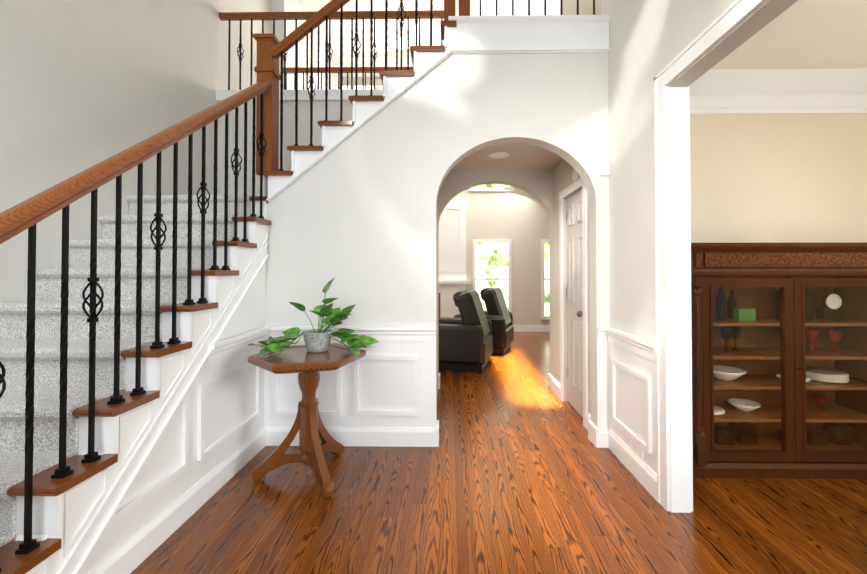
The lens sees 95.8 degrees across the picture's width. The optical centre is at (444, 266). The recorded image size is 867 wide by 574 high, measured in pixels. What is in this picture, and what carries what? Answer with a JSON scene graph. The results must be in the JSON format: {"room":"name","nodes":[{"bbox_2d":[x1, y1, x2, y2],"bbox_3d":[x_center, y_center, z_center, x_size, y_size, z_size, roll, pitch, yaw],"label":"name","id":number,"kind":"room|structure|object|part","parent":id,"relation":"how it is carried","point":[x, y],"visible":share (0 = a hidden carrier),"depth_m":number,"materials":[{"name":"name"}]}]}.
{"room":"entrance hall","nodes":[
{"label":"entrance hall","id":0,"kind":"room"},
{"bbox_2d":[14,242,265,573],"bbox_3d":[-1.413,0.470,1.952,0.100,1.693,1.993,0,-1,1],"label":"wall","id":1,"kind":"structure","parent":0,"point":[230,402],"depth_m":2.24,"materials":[{"name":"paint"}]},
{"bbox_2d":[25,225,270,573],"bbox_3d":[-1.333,0.633,1.902,0.060,1.879,2.039,0,-1,1],"label":"trim","id":2,"kind":"structure","parent":1,"relation":"attached to","point":[135,551],"depth_m":1.94,"materials":[{"name":"white paint"}]},
{"bbox_2d":[0,0,337,301],"bbox_3d":[-2.446,-1.460,3.680,0.140,5.600,11.400,0,-1,1],"label":"wall","id":3,"kind":"structure","parent":0,"point":[85,84],"depth_m":2.73,"materials":[{"name":"beige paint"}]},
{"bbox_2d":[216,89,382,100],"bbox_3d":[-1.178,-1.777,4.108,2.383,0.105,0.140,0,-1,1],"label":"trim","id":4,"kind":"structure","parent":3,"relation":"attached to","point":[289,95],"depth_m":4.03,"materials":[{"name":"white paint"}]},
{"bbox_2d":[217,120,349,195],"bbox_3d":[-1.234,-0.085,4.105,2.272,2.861,0.140,0,-1,1],"label":"wall","id":5,"kind":"structure","parent":0,"point":[289,133],"depth_m":4.06,"materials":[{"name":"beige paint"}]},
{"bbox_2d":[217,53,550,120],"bbox_3d":[-0.561,-1.665,4.183,3.615,0.300,2.150,0,-1,1],"label":"wall","id":6,"kind":"structure","parent":0,"point":[318,110],"depth_m":4.06,"materials":[{"name":"beige paint"}]},
{"bbox_2d":[271,0,559,89],"bbox_3d":[-0.553,-3.025,4.837,3.615,2.438,1.200,0,-1,1],"label":"wall","id":7,"kind":"structure","parent":0,"point":[488,7],"depth_m":4.22,"materials":[{"name":"white paint"}]},
{"bbox_2d":[265,53,609,428],"bbox_3d":[-0.059,-0.138,3.010,2.580,2.937,0.140,0,-1,1],"label":"wall","id":8,"kind":"structure","parent":0,"point":[354,215],"depth_m":2.95,"materials":[{"name":"beige paint"}]},
{"bbox_2d":[262,326,607,447],"bbox_3d":[-0.072,0.889,2.974,2.554,0.883,0.186,0,-1,1],"label":"wainscoting","id":9,"kind":"structure","parent":8,"relation":"attached to","point":[384,389],"depth_m":2.92,"materials":[{"name":"white paint"}]},
{"bbox_2d":[448,15,610,53],"bbox_3d":[0.629,-1.734,2.976,1.200,0.255,0.155,0,-1,1],"label":"trim","id":10,"kind":"structure","parent":8,"relation":"attached to","point":[528,34],"depth_m":2.93,"materials":[{"name":"white paint"}]},
{"bbox_2d":[599,156,609,175],"bbox_3d":[1.189,-0.751,2.917,0.070,0.140,0.029,0,-1,1],"label":"door chime","id":11,"kind":"object","parent":8,"relation":"attached to","point":[604,170],"depth_m":2.90,"materials":[{"name":"white paint"}]},
{"bbox_2d":[437,199,437,392],"bbox_3d":[-0.152,0.121,3.718,0.140,2.440,1.280,0,-1,1],"label":"wall","id":12,"kind":"structure","parent":0,"point":[437,199],"depth_m":4.19,"materials":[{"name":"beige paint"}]},
{"bbox_2d":[343,77,549,324],"bbox_3d":[1.065,-1.392,8.644,8.400,5.600,0.140,0,-1,1],"label":"wall","id":13,"kind":"structure","parent":0,"point":[518,217],"depth_m":8.56,"materials":[{"name":"beige paint"}]},
{"bbox_2d":[343,86,381,88],"bbox_3d":[-1.585,-2.792,8.621,2.900,2.400,0.010,0,-1,1],"label":"trim","id":14,"kind":"structure","parent":13,"relation":"in","point":[360,87],"depth_m":8.63,"materials":[{"name":"white"}]},
{"bbox_2d":[469,184,549,318],"bbox_3d":[1.624,-0.913,8.534,2.160,4.100,0.049,0,-1,1],"label":"window","id":15,"kind":"structure","parent":13,"relation":"in","point":[492,265],"depth_m":8.53,"materials":[{"name":"white"}]},
{"bbox_2d":[513,325,549,331],"bbox_3d":[1.064,1.337,8.526,8.000,0.140,0.019,0,-1,1],"label":"baseboard","id":16,"kind":"structure","parent":13,"relation":"attached to","point":[531,328],"depth_m":8.51,"materials":[{"name":"white paint"}]},
{"bbox_2d":[297,0,600,76],"bbox_3d":[0.999,-4.311,3.674,8.400,0.100,11.400,0,-1,1],"label":"wall","id":17,"kind":"structure","parent":0,"point":[350,5],"depth_m":6.95,"materials":[{"name":"paint"}]},
{"bbox_2d":[438,169,552,375],"bbox_3d":[-0.450,0.130,4.432,3.680,2.440,0.140,0,-1,1],"label":"wall","id":18,"kind":"structure","parent":0,"point":[536,184],"depth_m":4.37,"materials":[{"name":"beige paint"}]},
{"bbox_2d":[130,332,866,573],"bbox_3d":[0.999,1.389,3.596,8.400,0.100,11.400,0,-1,1],"label":"floor","id":19,"kind":"structure","parent":0,"point":[516,471],"depth_m":2.10,"materials":[{"name":"brown wood"}]},
{"bbox_2d":[0,0,594,573],"bbox_3d":[-0.576,-0.876,2.950,3.613,4.412,4.565,0,-1,1],"label":"staircase","id":20,"kind":"structure","parent":19,"relation":"on","point":[90,326],"depth_m":2.02,"materials":[{"name":"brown wood"}]},
{"bbox_3d":[-1.369,-0.607,1.888,0.068,1.659,2.208,0,-1,1],"label":"handrail","id":21,"kind":"part","parent":20,"relation":"part of","materials":[{"name":"brown wood"}]},
{"bbox_3d":[-0.561,-2.146,4.105,3.613,1.127,2.288,0,-1,1],"label":"handrail","id":22,"kind":"part","parent":20,"relation":"part of","materials":[{"name":"brown wood"}]},
{"bbox_2d":[248,343,365,497],"bbox_3d":[-0.861,0.933,2.483,0.679,0.779,0.692,0,-1,1],"label":"table","id":23,"kind":"object","parent":19,"relation":"on","point":[306,366],"visible":0.96,"depth_m":2.42,"materials":[{"name":"brown wood"}]},
{"bbox_2d":[247,278,378,357],"bbox_3d":[-0.845,0.306,2.534,0.830,0.483,0.486,0,-1,1],"label":"plant","id":24,"kind":"object","parent":23,"relation":"on","point":[316,340],"visible":1,"depth_m":2.51,"materials":[{"name":"green plant"}]},
{"bbox_3d":[-0.830,0.484,2.559,0.192,0.128,0.192,0,-1,1],"label":"pot","id":25,"kind":"part","parent":24,"relation":"part of","materials":[{"name":"stone"}]},
{"bbox_2d":[439,198,470,317],"bbox_3d":[-0.589,-0.047,8.277,2.300,2.900,0.599,0,-1,1],"label":"fireplace","id":26,"kind":"object","parent":19,"relation":"on","point":[452,251],"visible":0.31,"depth_m":8.45,"materials":[{"name":"white paint"}]},
{"bbox_2d":[439,290,492,371],"bbox_3d":[0.198,0.843,5.475,0.855,1.020,0.874,0,-1,15],"label":"recliner","id":27,"kind":"object","parent":19,"relation":"on","point":[466,341],"visible":0.88,"depth_m":5.08,"materials":[{"name":"black leather"}]},
{"bbox_2d":[454,287,513,353],"bbox_3d":[0.673,0.858,6.572,0.855,1.020,0.874,0,-1,19],"label":"recliner","id":28,"kind":"object","parent":19,"relation":"on","point":[499,315],"visible":0.62,"depth_m":6.22,"materials":[{"name":"black leather"}]},
{"bbox_2d":[452,143,562,168],"bbox_3d":[0.565,-1.159,3.796,1.633,0.120,1.420,0,-1,1],"label":"ceiling","id":29,"kind":"structure","parent":0,"point":[524,156],"depth_m":4.00,"materials":[{"name":"paint"}]},
{"bbox_2d":[489,151,508,157],"bbox_3d":[0.532,-1.092,3.816,0.200,0.012,0.200,0,-1,1],"label":"recessed light","id":30,"kind":"object","parent":29,"relation":"in","point":[499,154],"visible":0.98,"depth_m":3.79,"materials":[{"name":"white paint"}]},
{"bbox_2d":[552,159,589,413],"bbox_3d":[1.260,0.120,3.700,0.140,2.440,1.280,0,-1,1],"label":"wall","id":31,"kind":"structure","parent":0,"point":[562,172],"depth_m":4.04,"materials":[{"name":"beige paint"}]},
{"bbox_2d":[438,178,590,430],"bbox_3d":[0.556,0.291,3.787,1.272,2.100,1.439,0,-1,1],"label":"trim","id":32,"kind":"structure","parent":31,"relation":"attached to","point":[555,386],"depth_m":3.31,"materials":[{"name":"white paint"}]},
{"bbox_2d":[566,189,582,416],"bbox_3d":[1.231,0.322,3.617,0.047,2.019,0.614,0,-1,1],"label":"door leaf","id":33,"kind":"structure","parent":31,"relation":"in","point":[574,305],"depth_m":3.67,"materials":[{"name":"paint"}]},
{"bbox_2d":[566,212,582,316],"bbox_3d":[1.185,0.269,3.638,0.074,1.640,0.578,0,-1,1],"label":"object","id":34,"kind":"structure","parent":33,"relation":"attached to","point":[579,313],"depth_m":3.37,"materials":[{"name":"silver metal"}]},
{"bbox_2d":[572,169,577,180],"bbox_3d":[1.183,-0.837,3.554,0.012,0.120,0.120,0,-1,1],"label":"air vent","id":35,"kind":"object","parent":31,"relation":"in","point":[574,175],"visible":0.77,"depth_m":3.55,"materials":[{"name":"white paint"}]},
{"bbox_2d":[601,0,734,341],"bbox_3d":[1.248,-1.504,0.506,0.100,5.600,5.150,0,-1,1],"label":"wall","id":36,"kind":"structure","parent":0,"point":[649,40],"depth_m":2.50,"materials":[{"name":"beige paint"}]},
{"bbox_2d":[605,327,656,500],"bbox_3d":[1.202,0.883,2.556,0.046,0.883,0.693,0,-1,1],"label":"trim","id":37,"kind":"structure","parent":36,"relation":"attached to","point":[632,385],"depth_m":2.50,"materials":[{"name":"white paint"}]},
{"bbox_2d":[636,433,643,458],"bbox_3d":[1.213,1.113,2.436,0.008,0.120,0.080,0,-1,1],"label":"wall outlet","id":38,"kind":"object","parent":36,"relation":"attached to","point":[639,450],"depth_m":2.43,"materials":[{"name":"white paint"}]},
{"bbox_2d":[654,0,798,512],"bbox_3d":[1.240,0.091,0.115,0.146,2.400,4.210,0,-1,1],"label":"door frame","id":39,"kind":"structure","parent":36,"relation":"attached to","point":[732,27],"depth_m":2.12,"materials":[{"name":"white paint"}]},
{"bbox_2d":[690,113,866,242],"bbox_3d":[3.146,-0.040,2.957,3.630,2.740,0.140,0,-1,1],"label":"wall","id":40,"kind":"structure","parent":0,"point":[778,178],"depth_m":2.88,"materials":[{"name":"paint"}]},
{"bbox_2d":[689,68,866,113],"bbox_3d":[3.155,-0.042,2.826,3.649,2.740,0.120,0,-1,1],"label":"trim","id":41,"kind":"structure","parent":40,"relation":"attached to","point":[773,91],"depth_m":2.87,"materials":[{"name":"white paint"}]},
{"bbox_2d":[691,242,866,277],"bbox_3d":[2.214,-0.041,2.673,1.265,0.216,0.402,0,-1,1],"label":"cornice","id":42,"kind":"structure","parent":0,"point":[708,260],"depth_m":2.47,"materials":[{"name":"brown wood"}]},
{"bbox_3d":[2.212,0.649,2.489,1.033,1.058,0.004,0,-1,1],"label":"glass","id":43,"kind":"part","parent":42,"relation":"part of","materials":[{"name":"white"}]},
{"bbox_2d":[712,0,866,68],"bbox_3d":[3.228,-1.494,0.475,3.860,0.100,5.140,0,-1,1],"label":"ceiling","id":44,"kind":"structure","parent":0,"point":[815,34],"depth_m":2.46,"materials":[{"name":"paint"}]}
]}

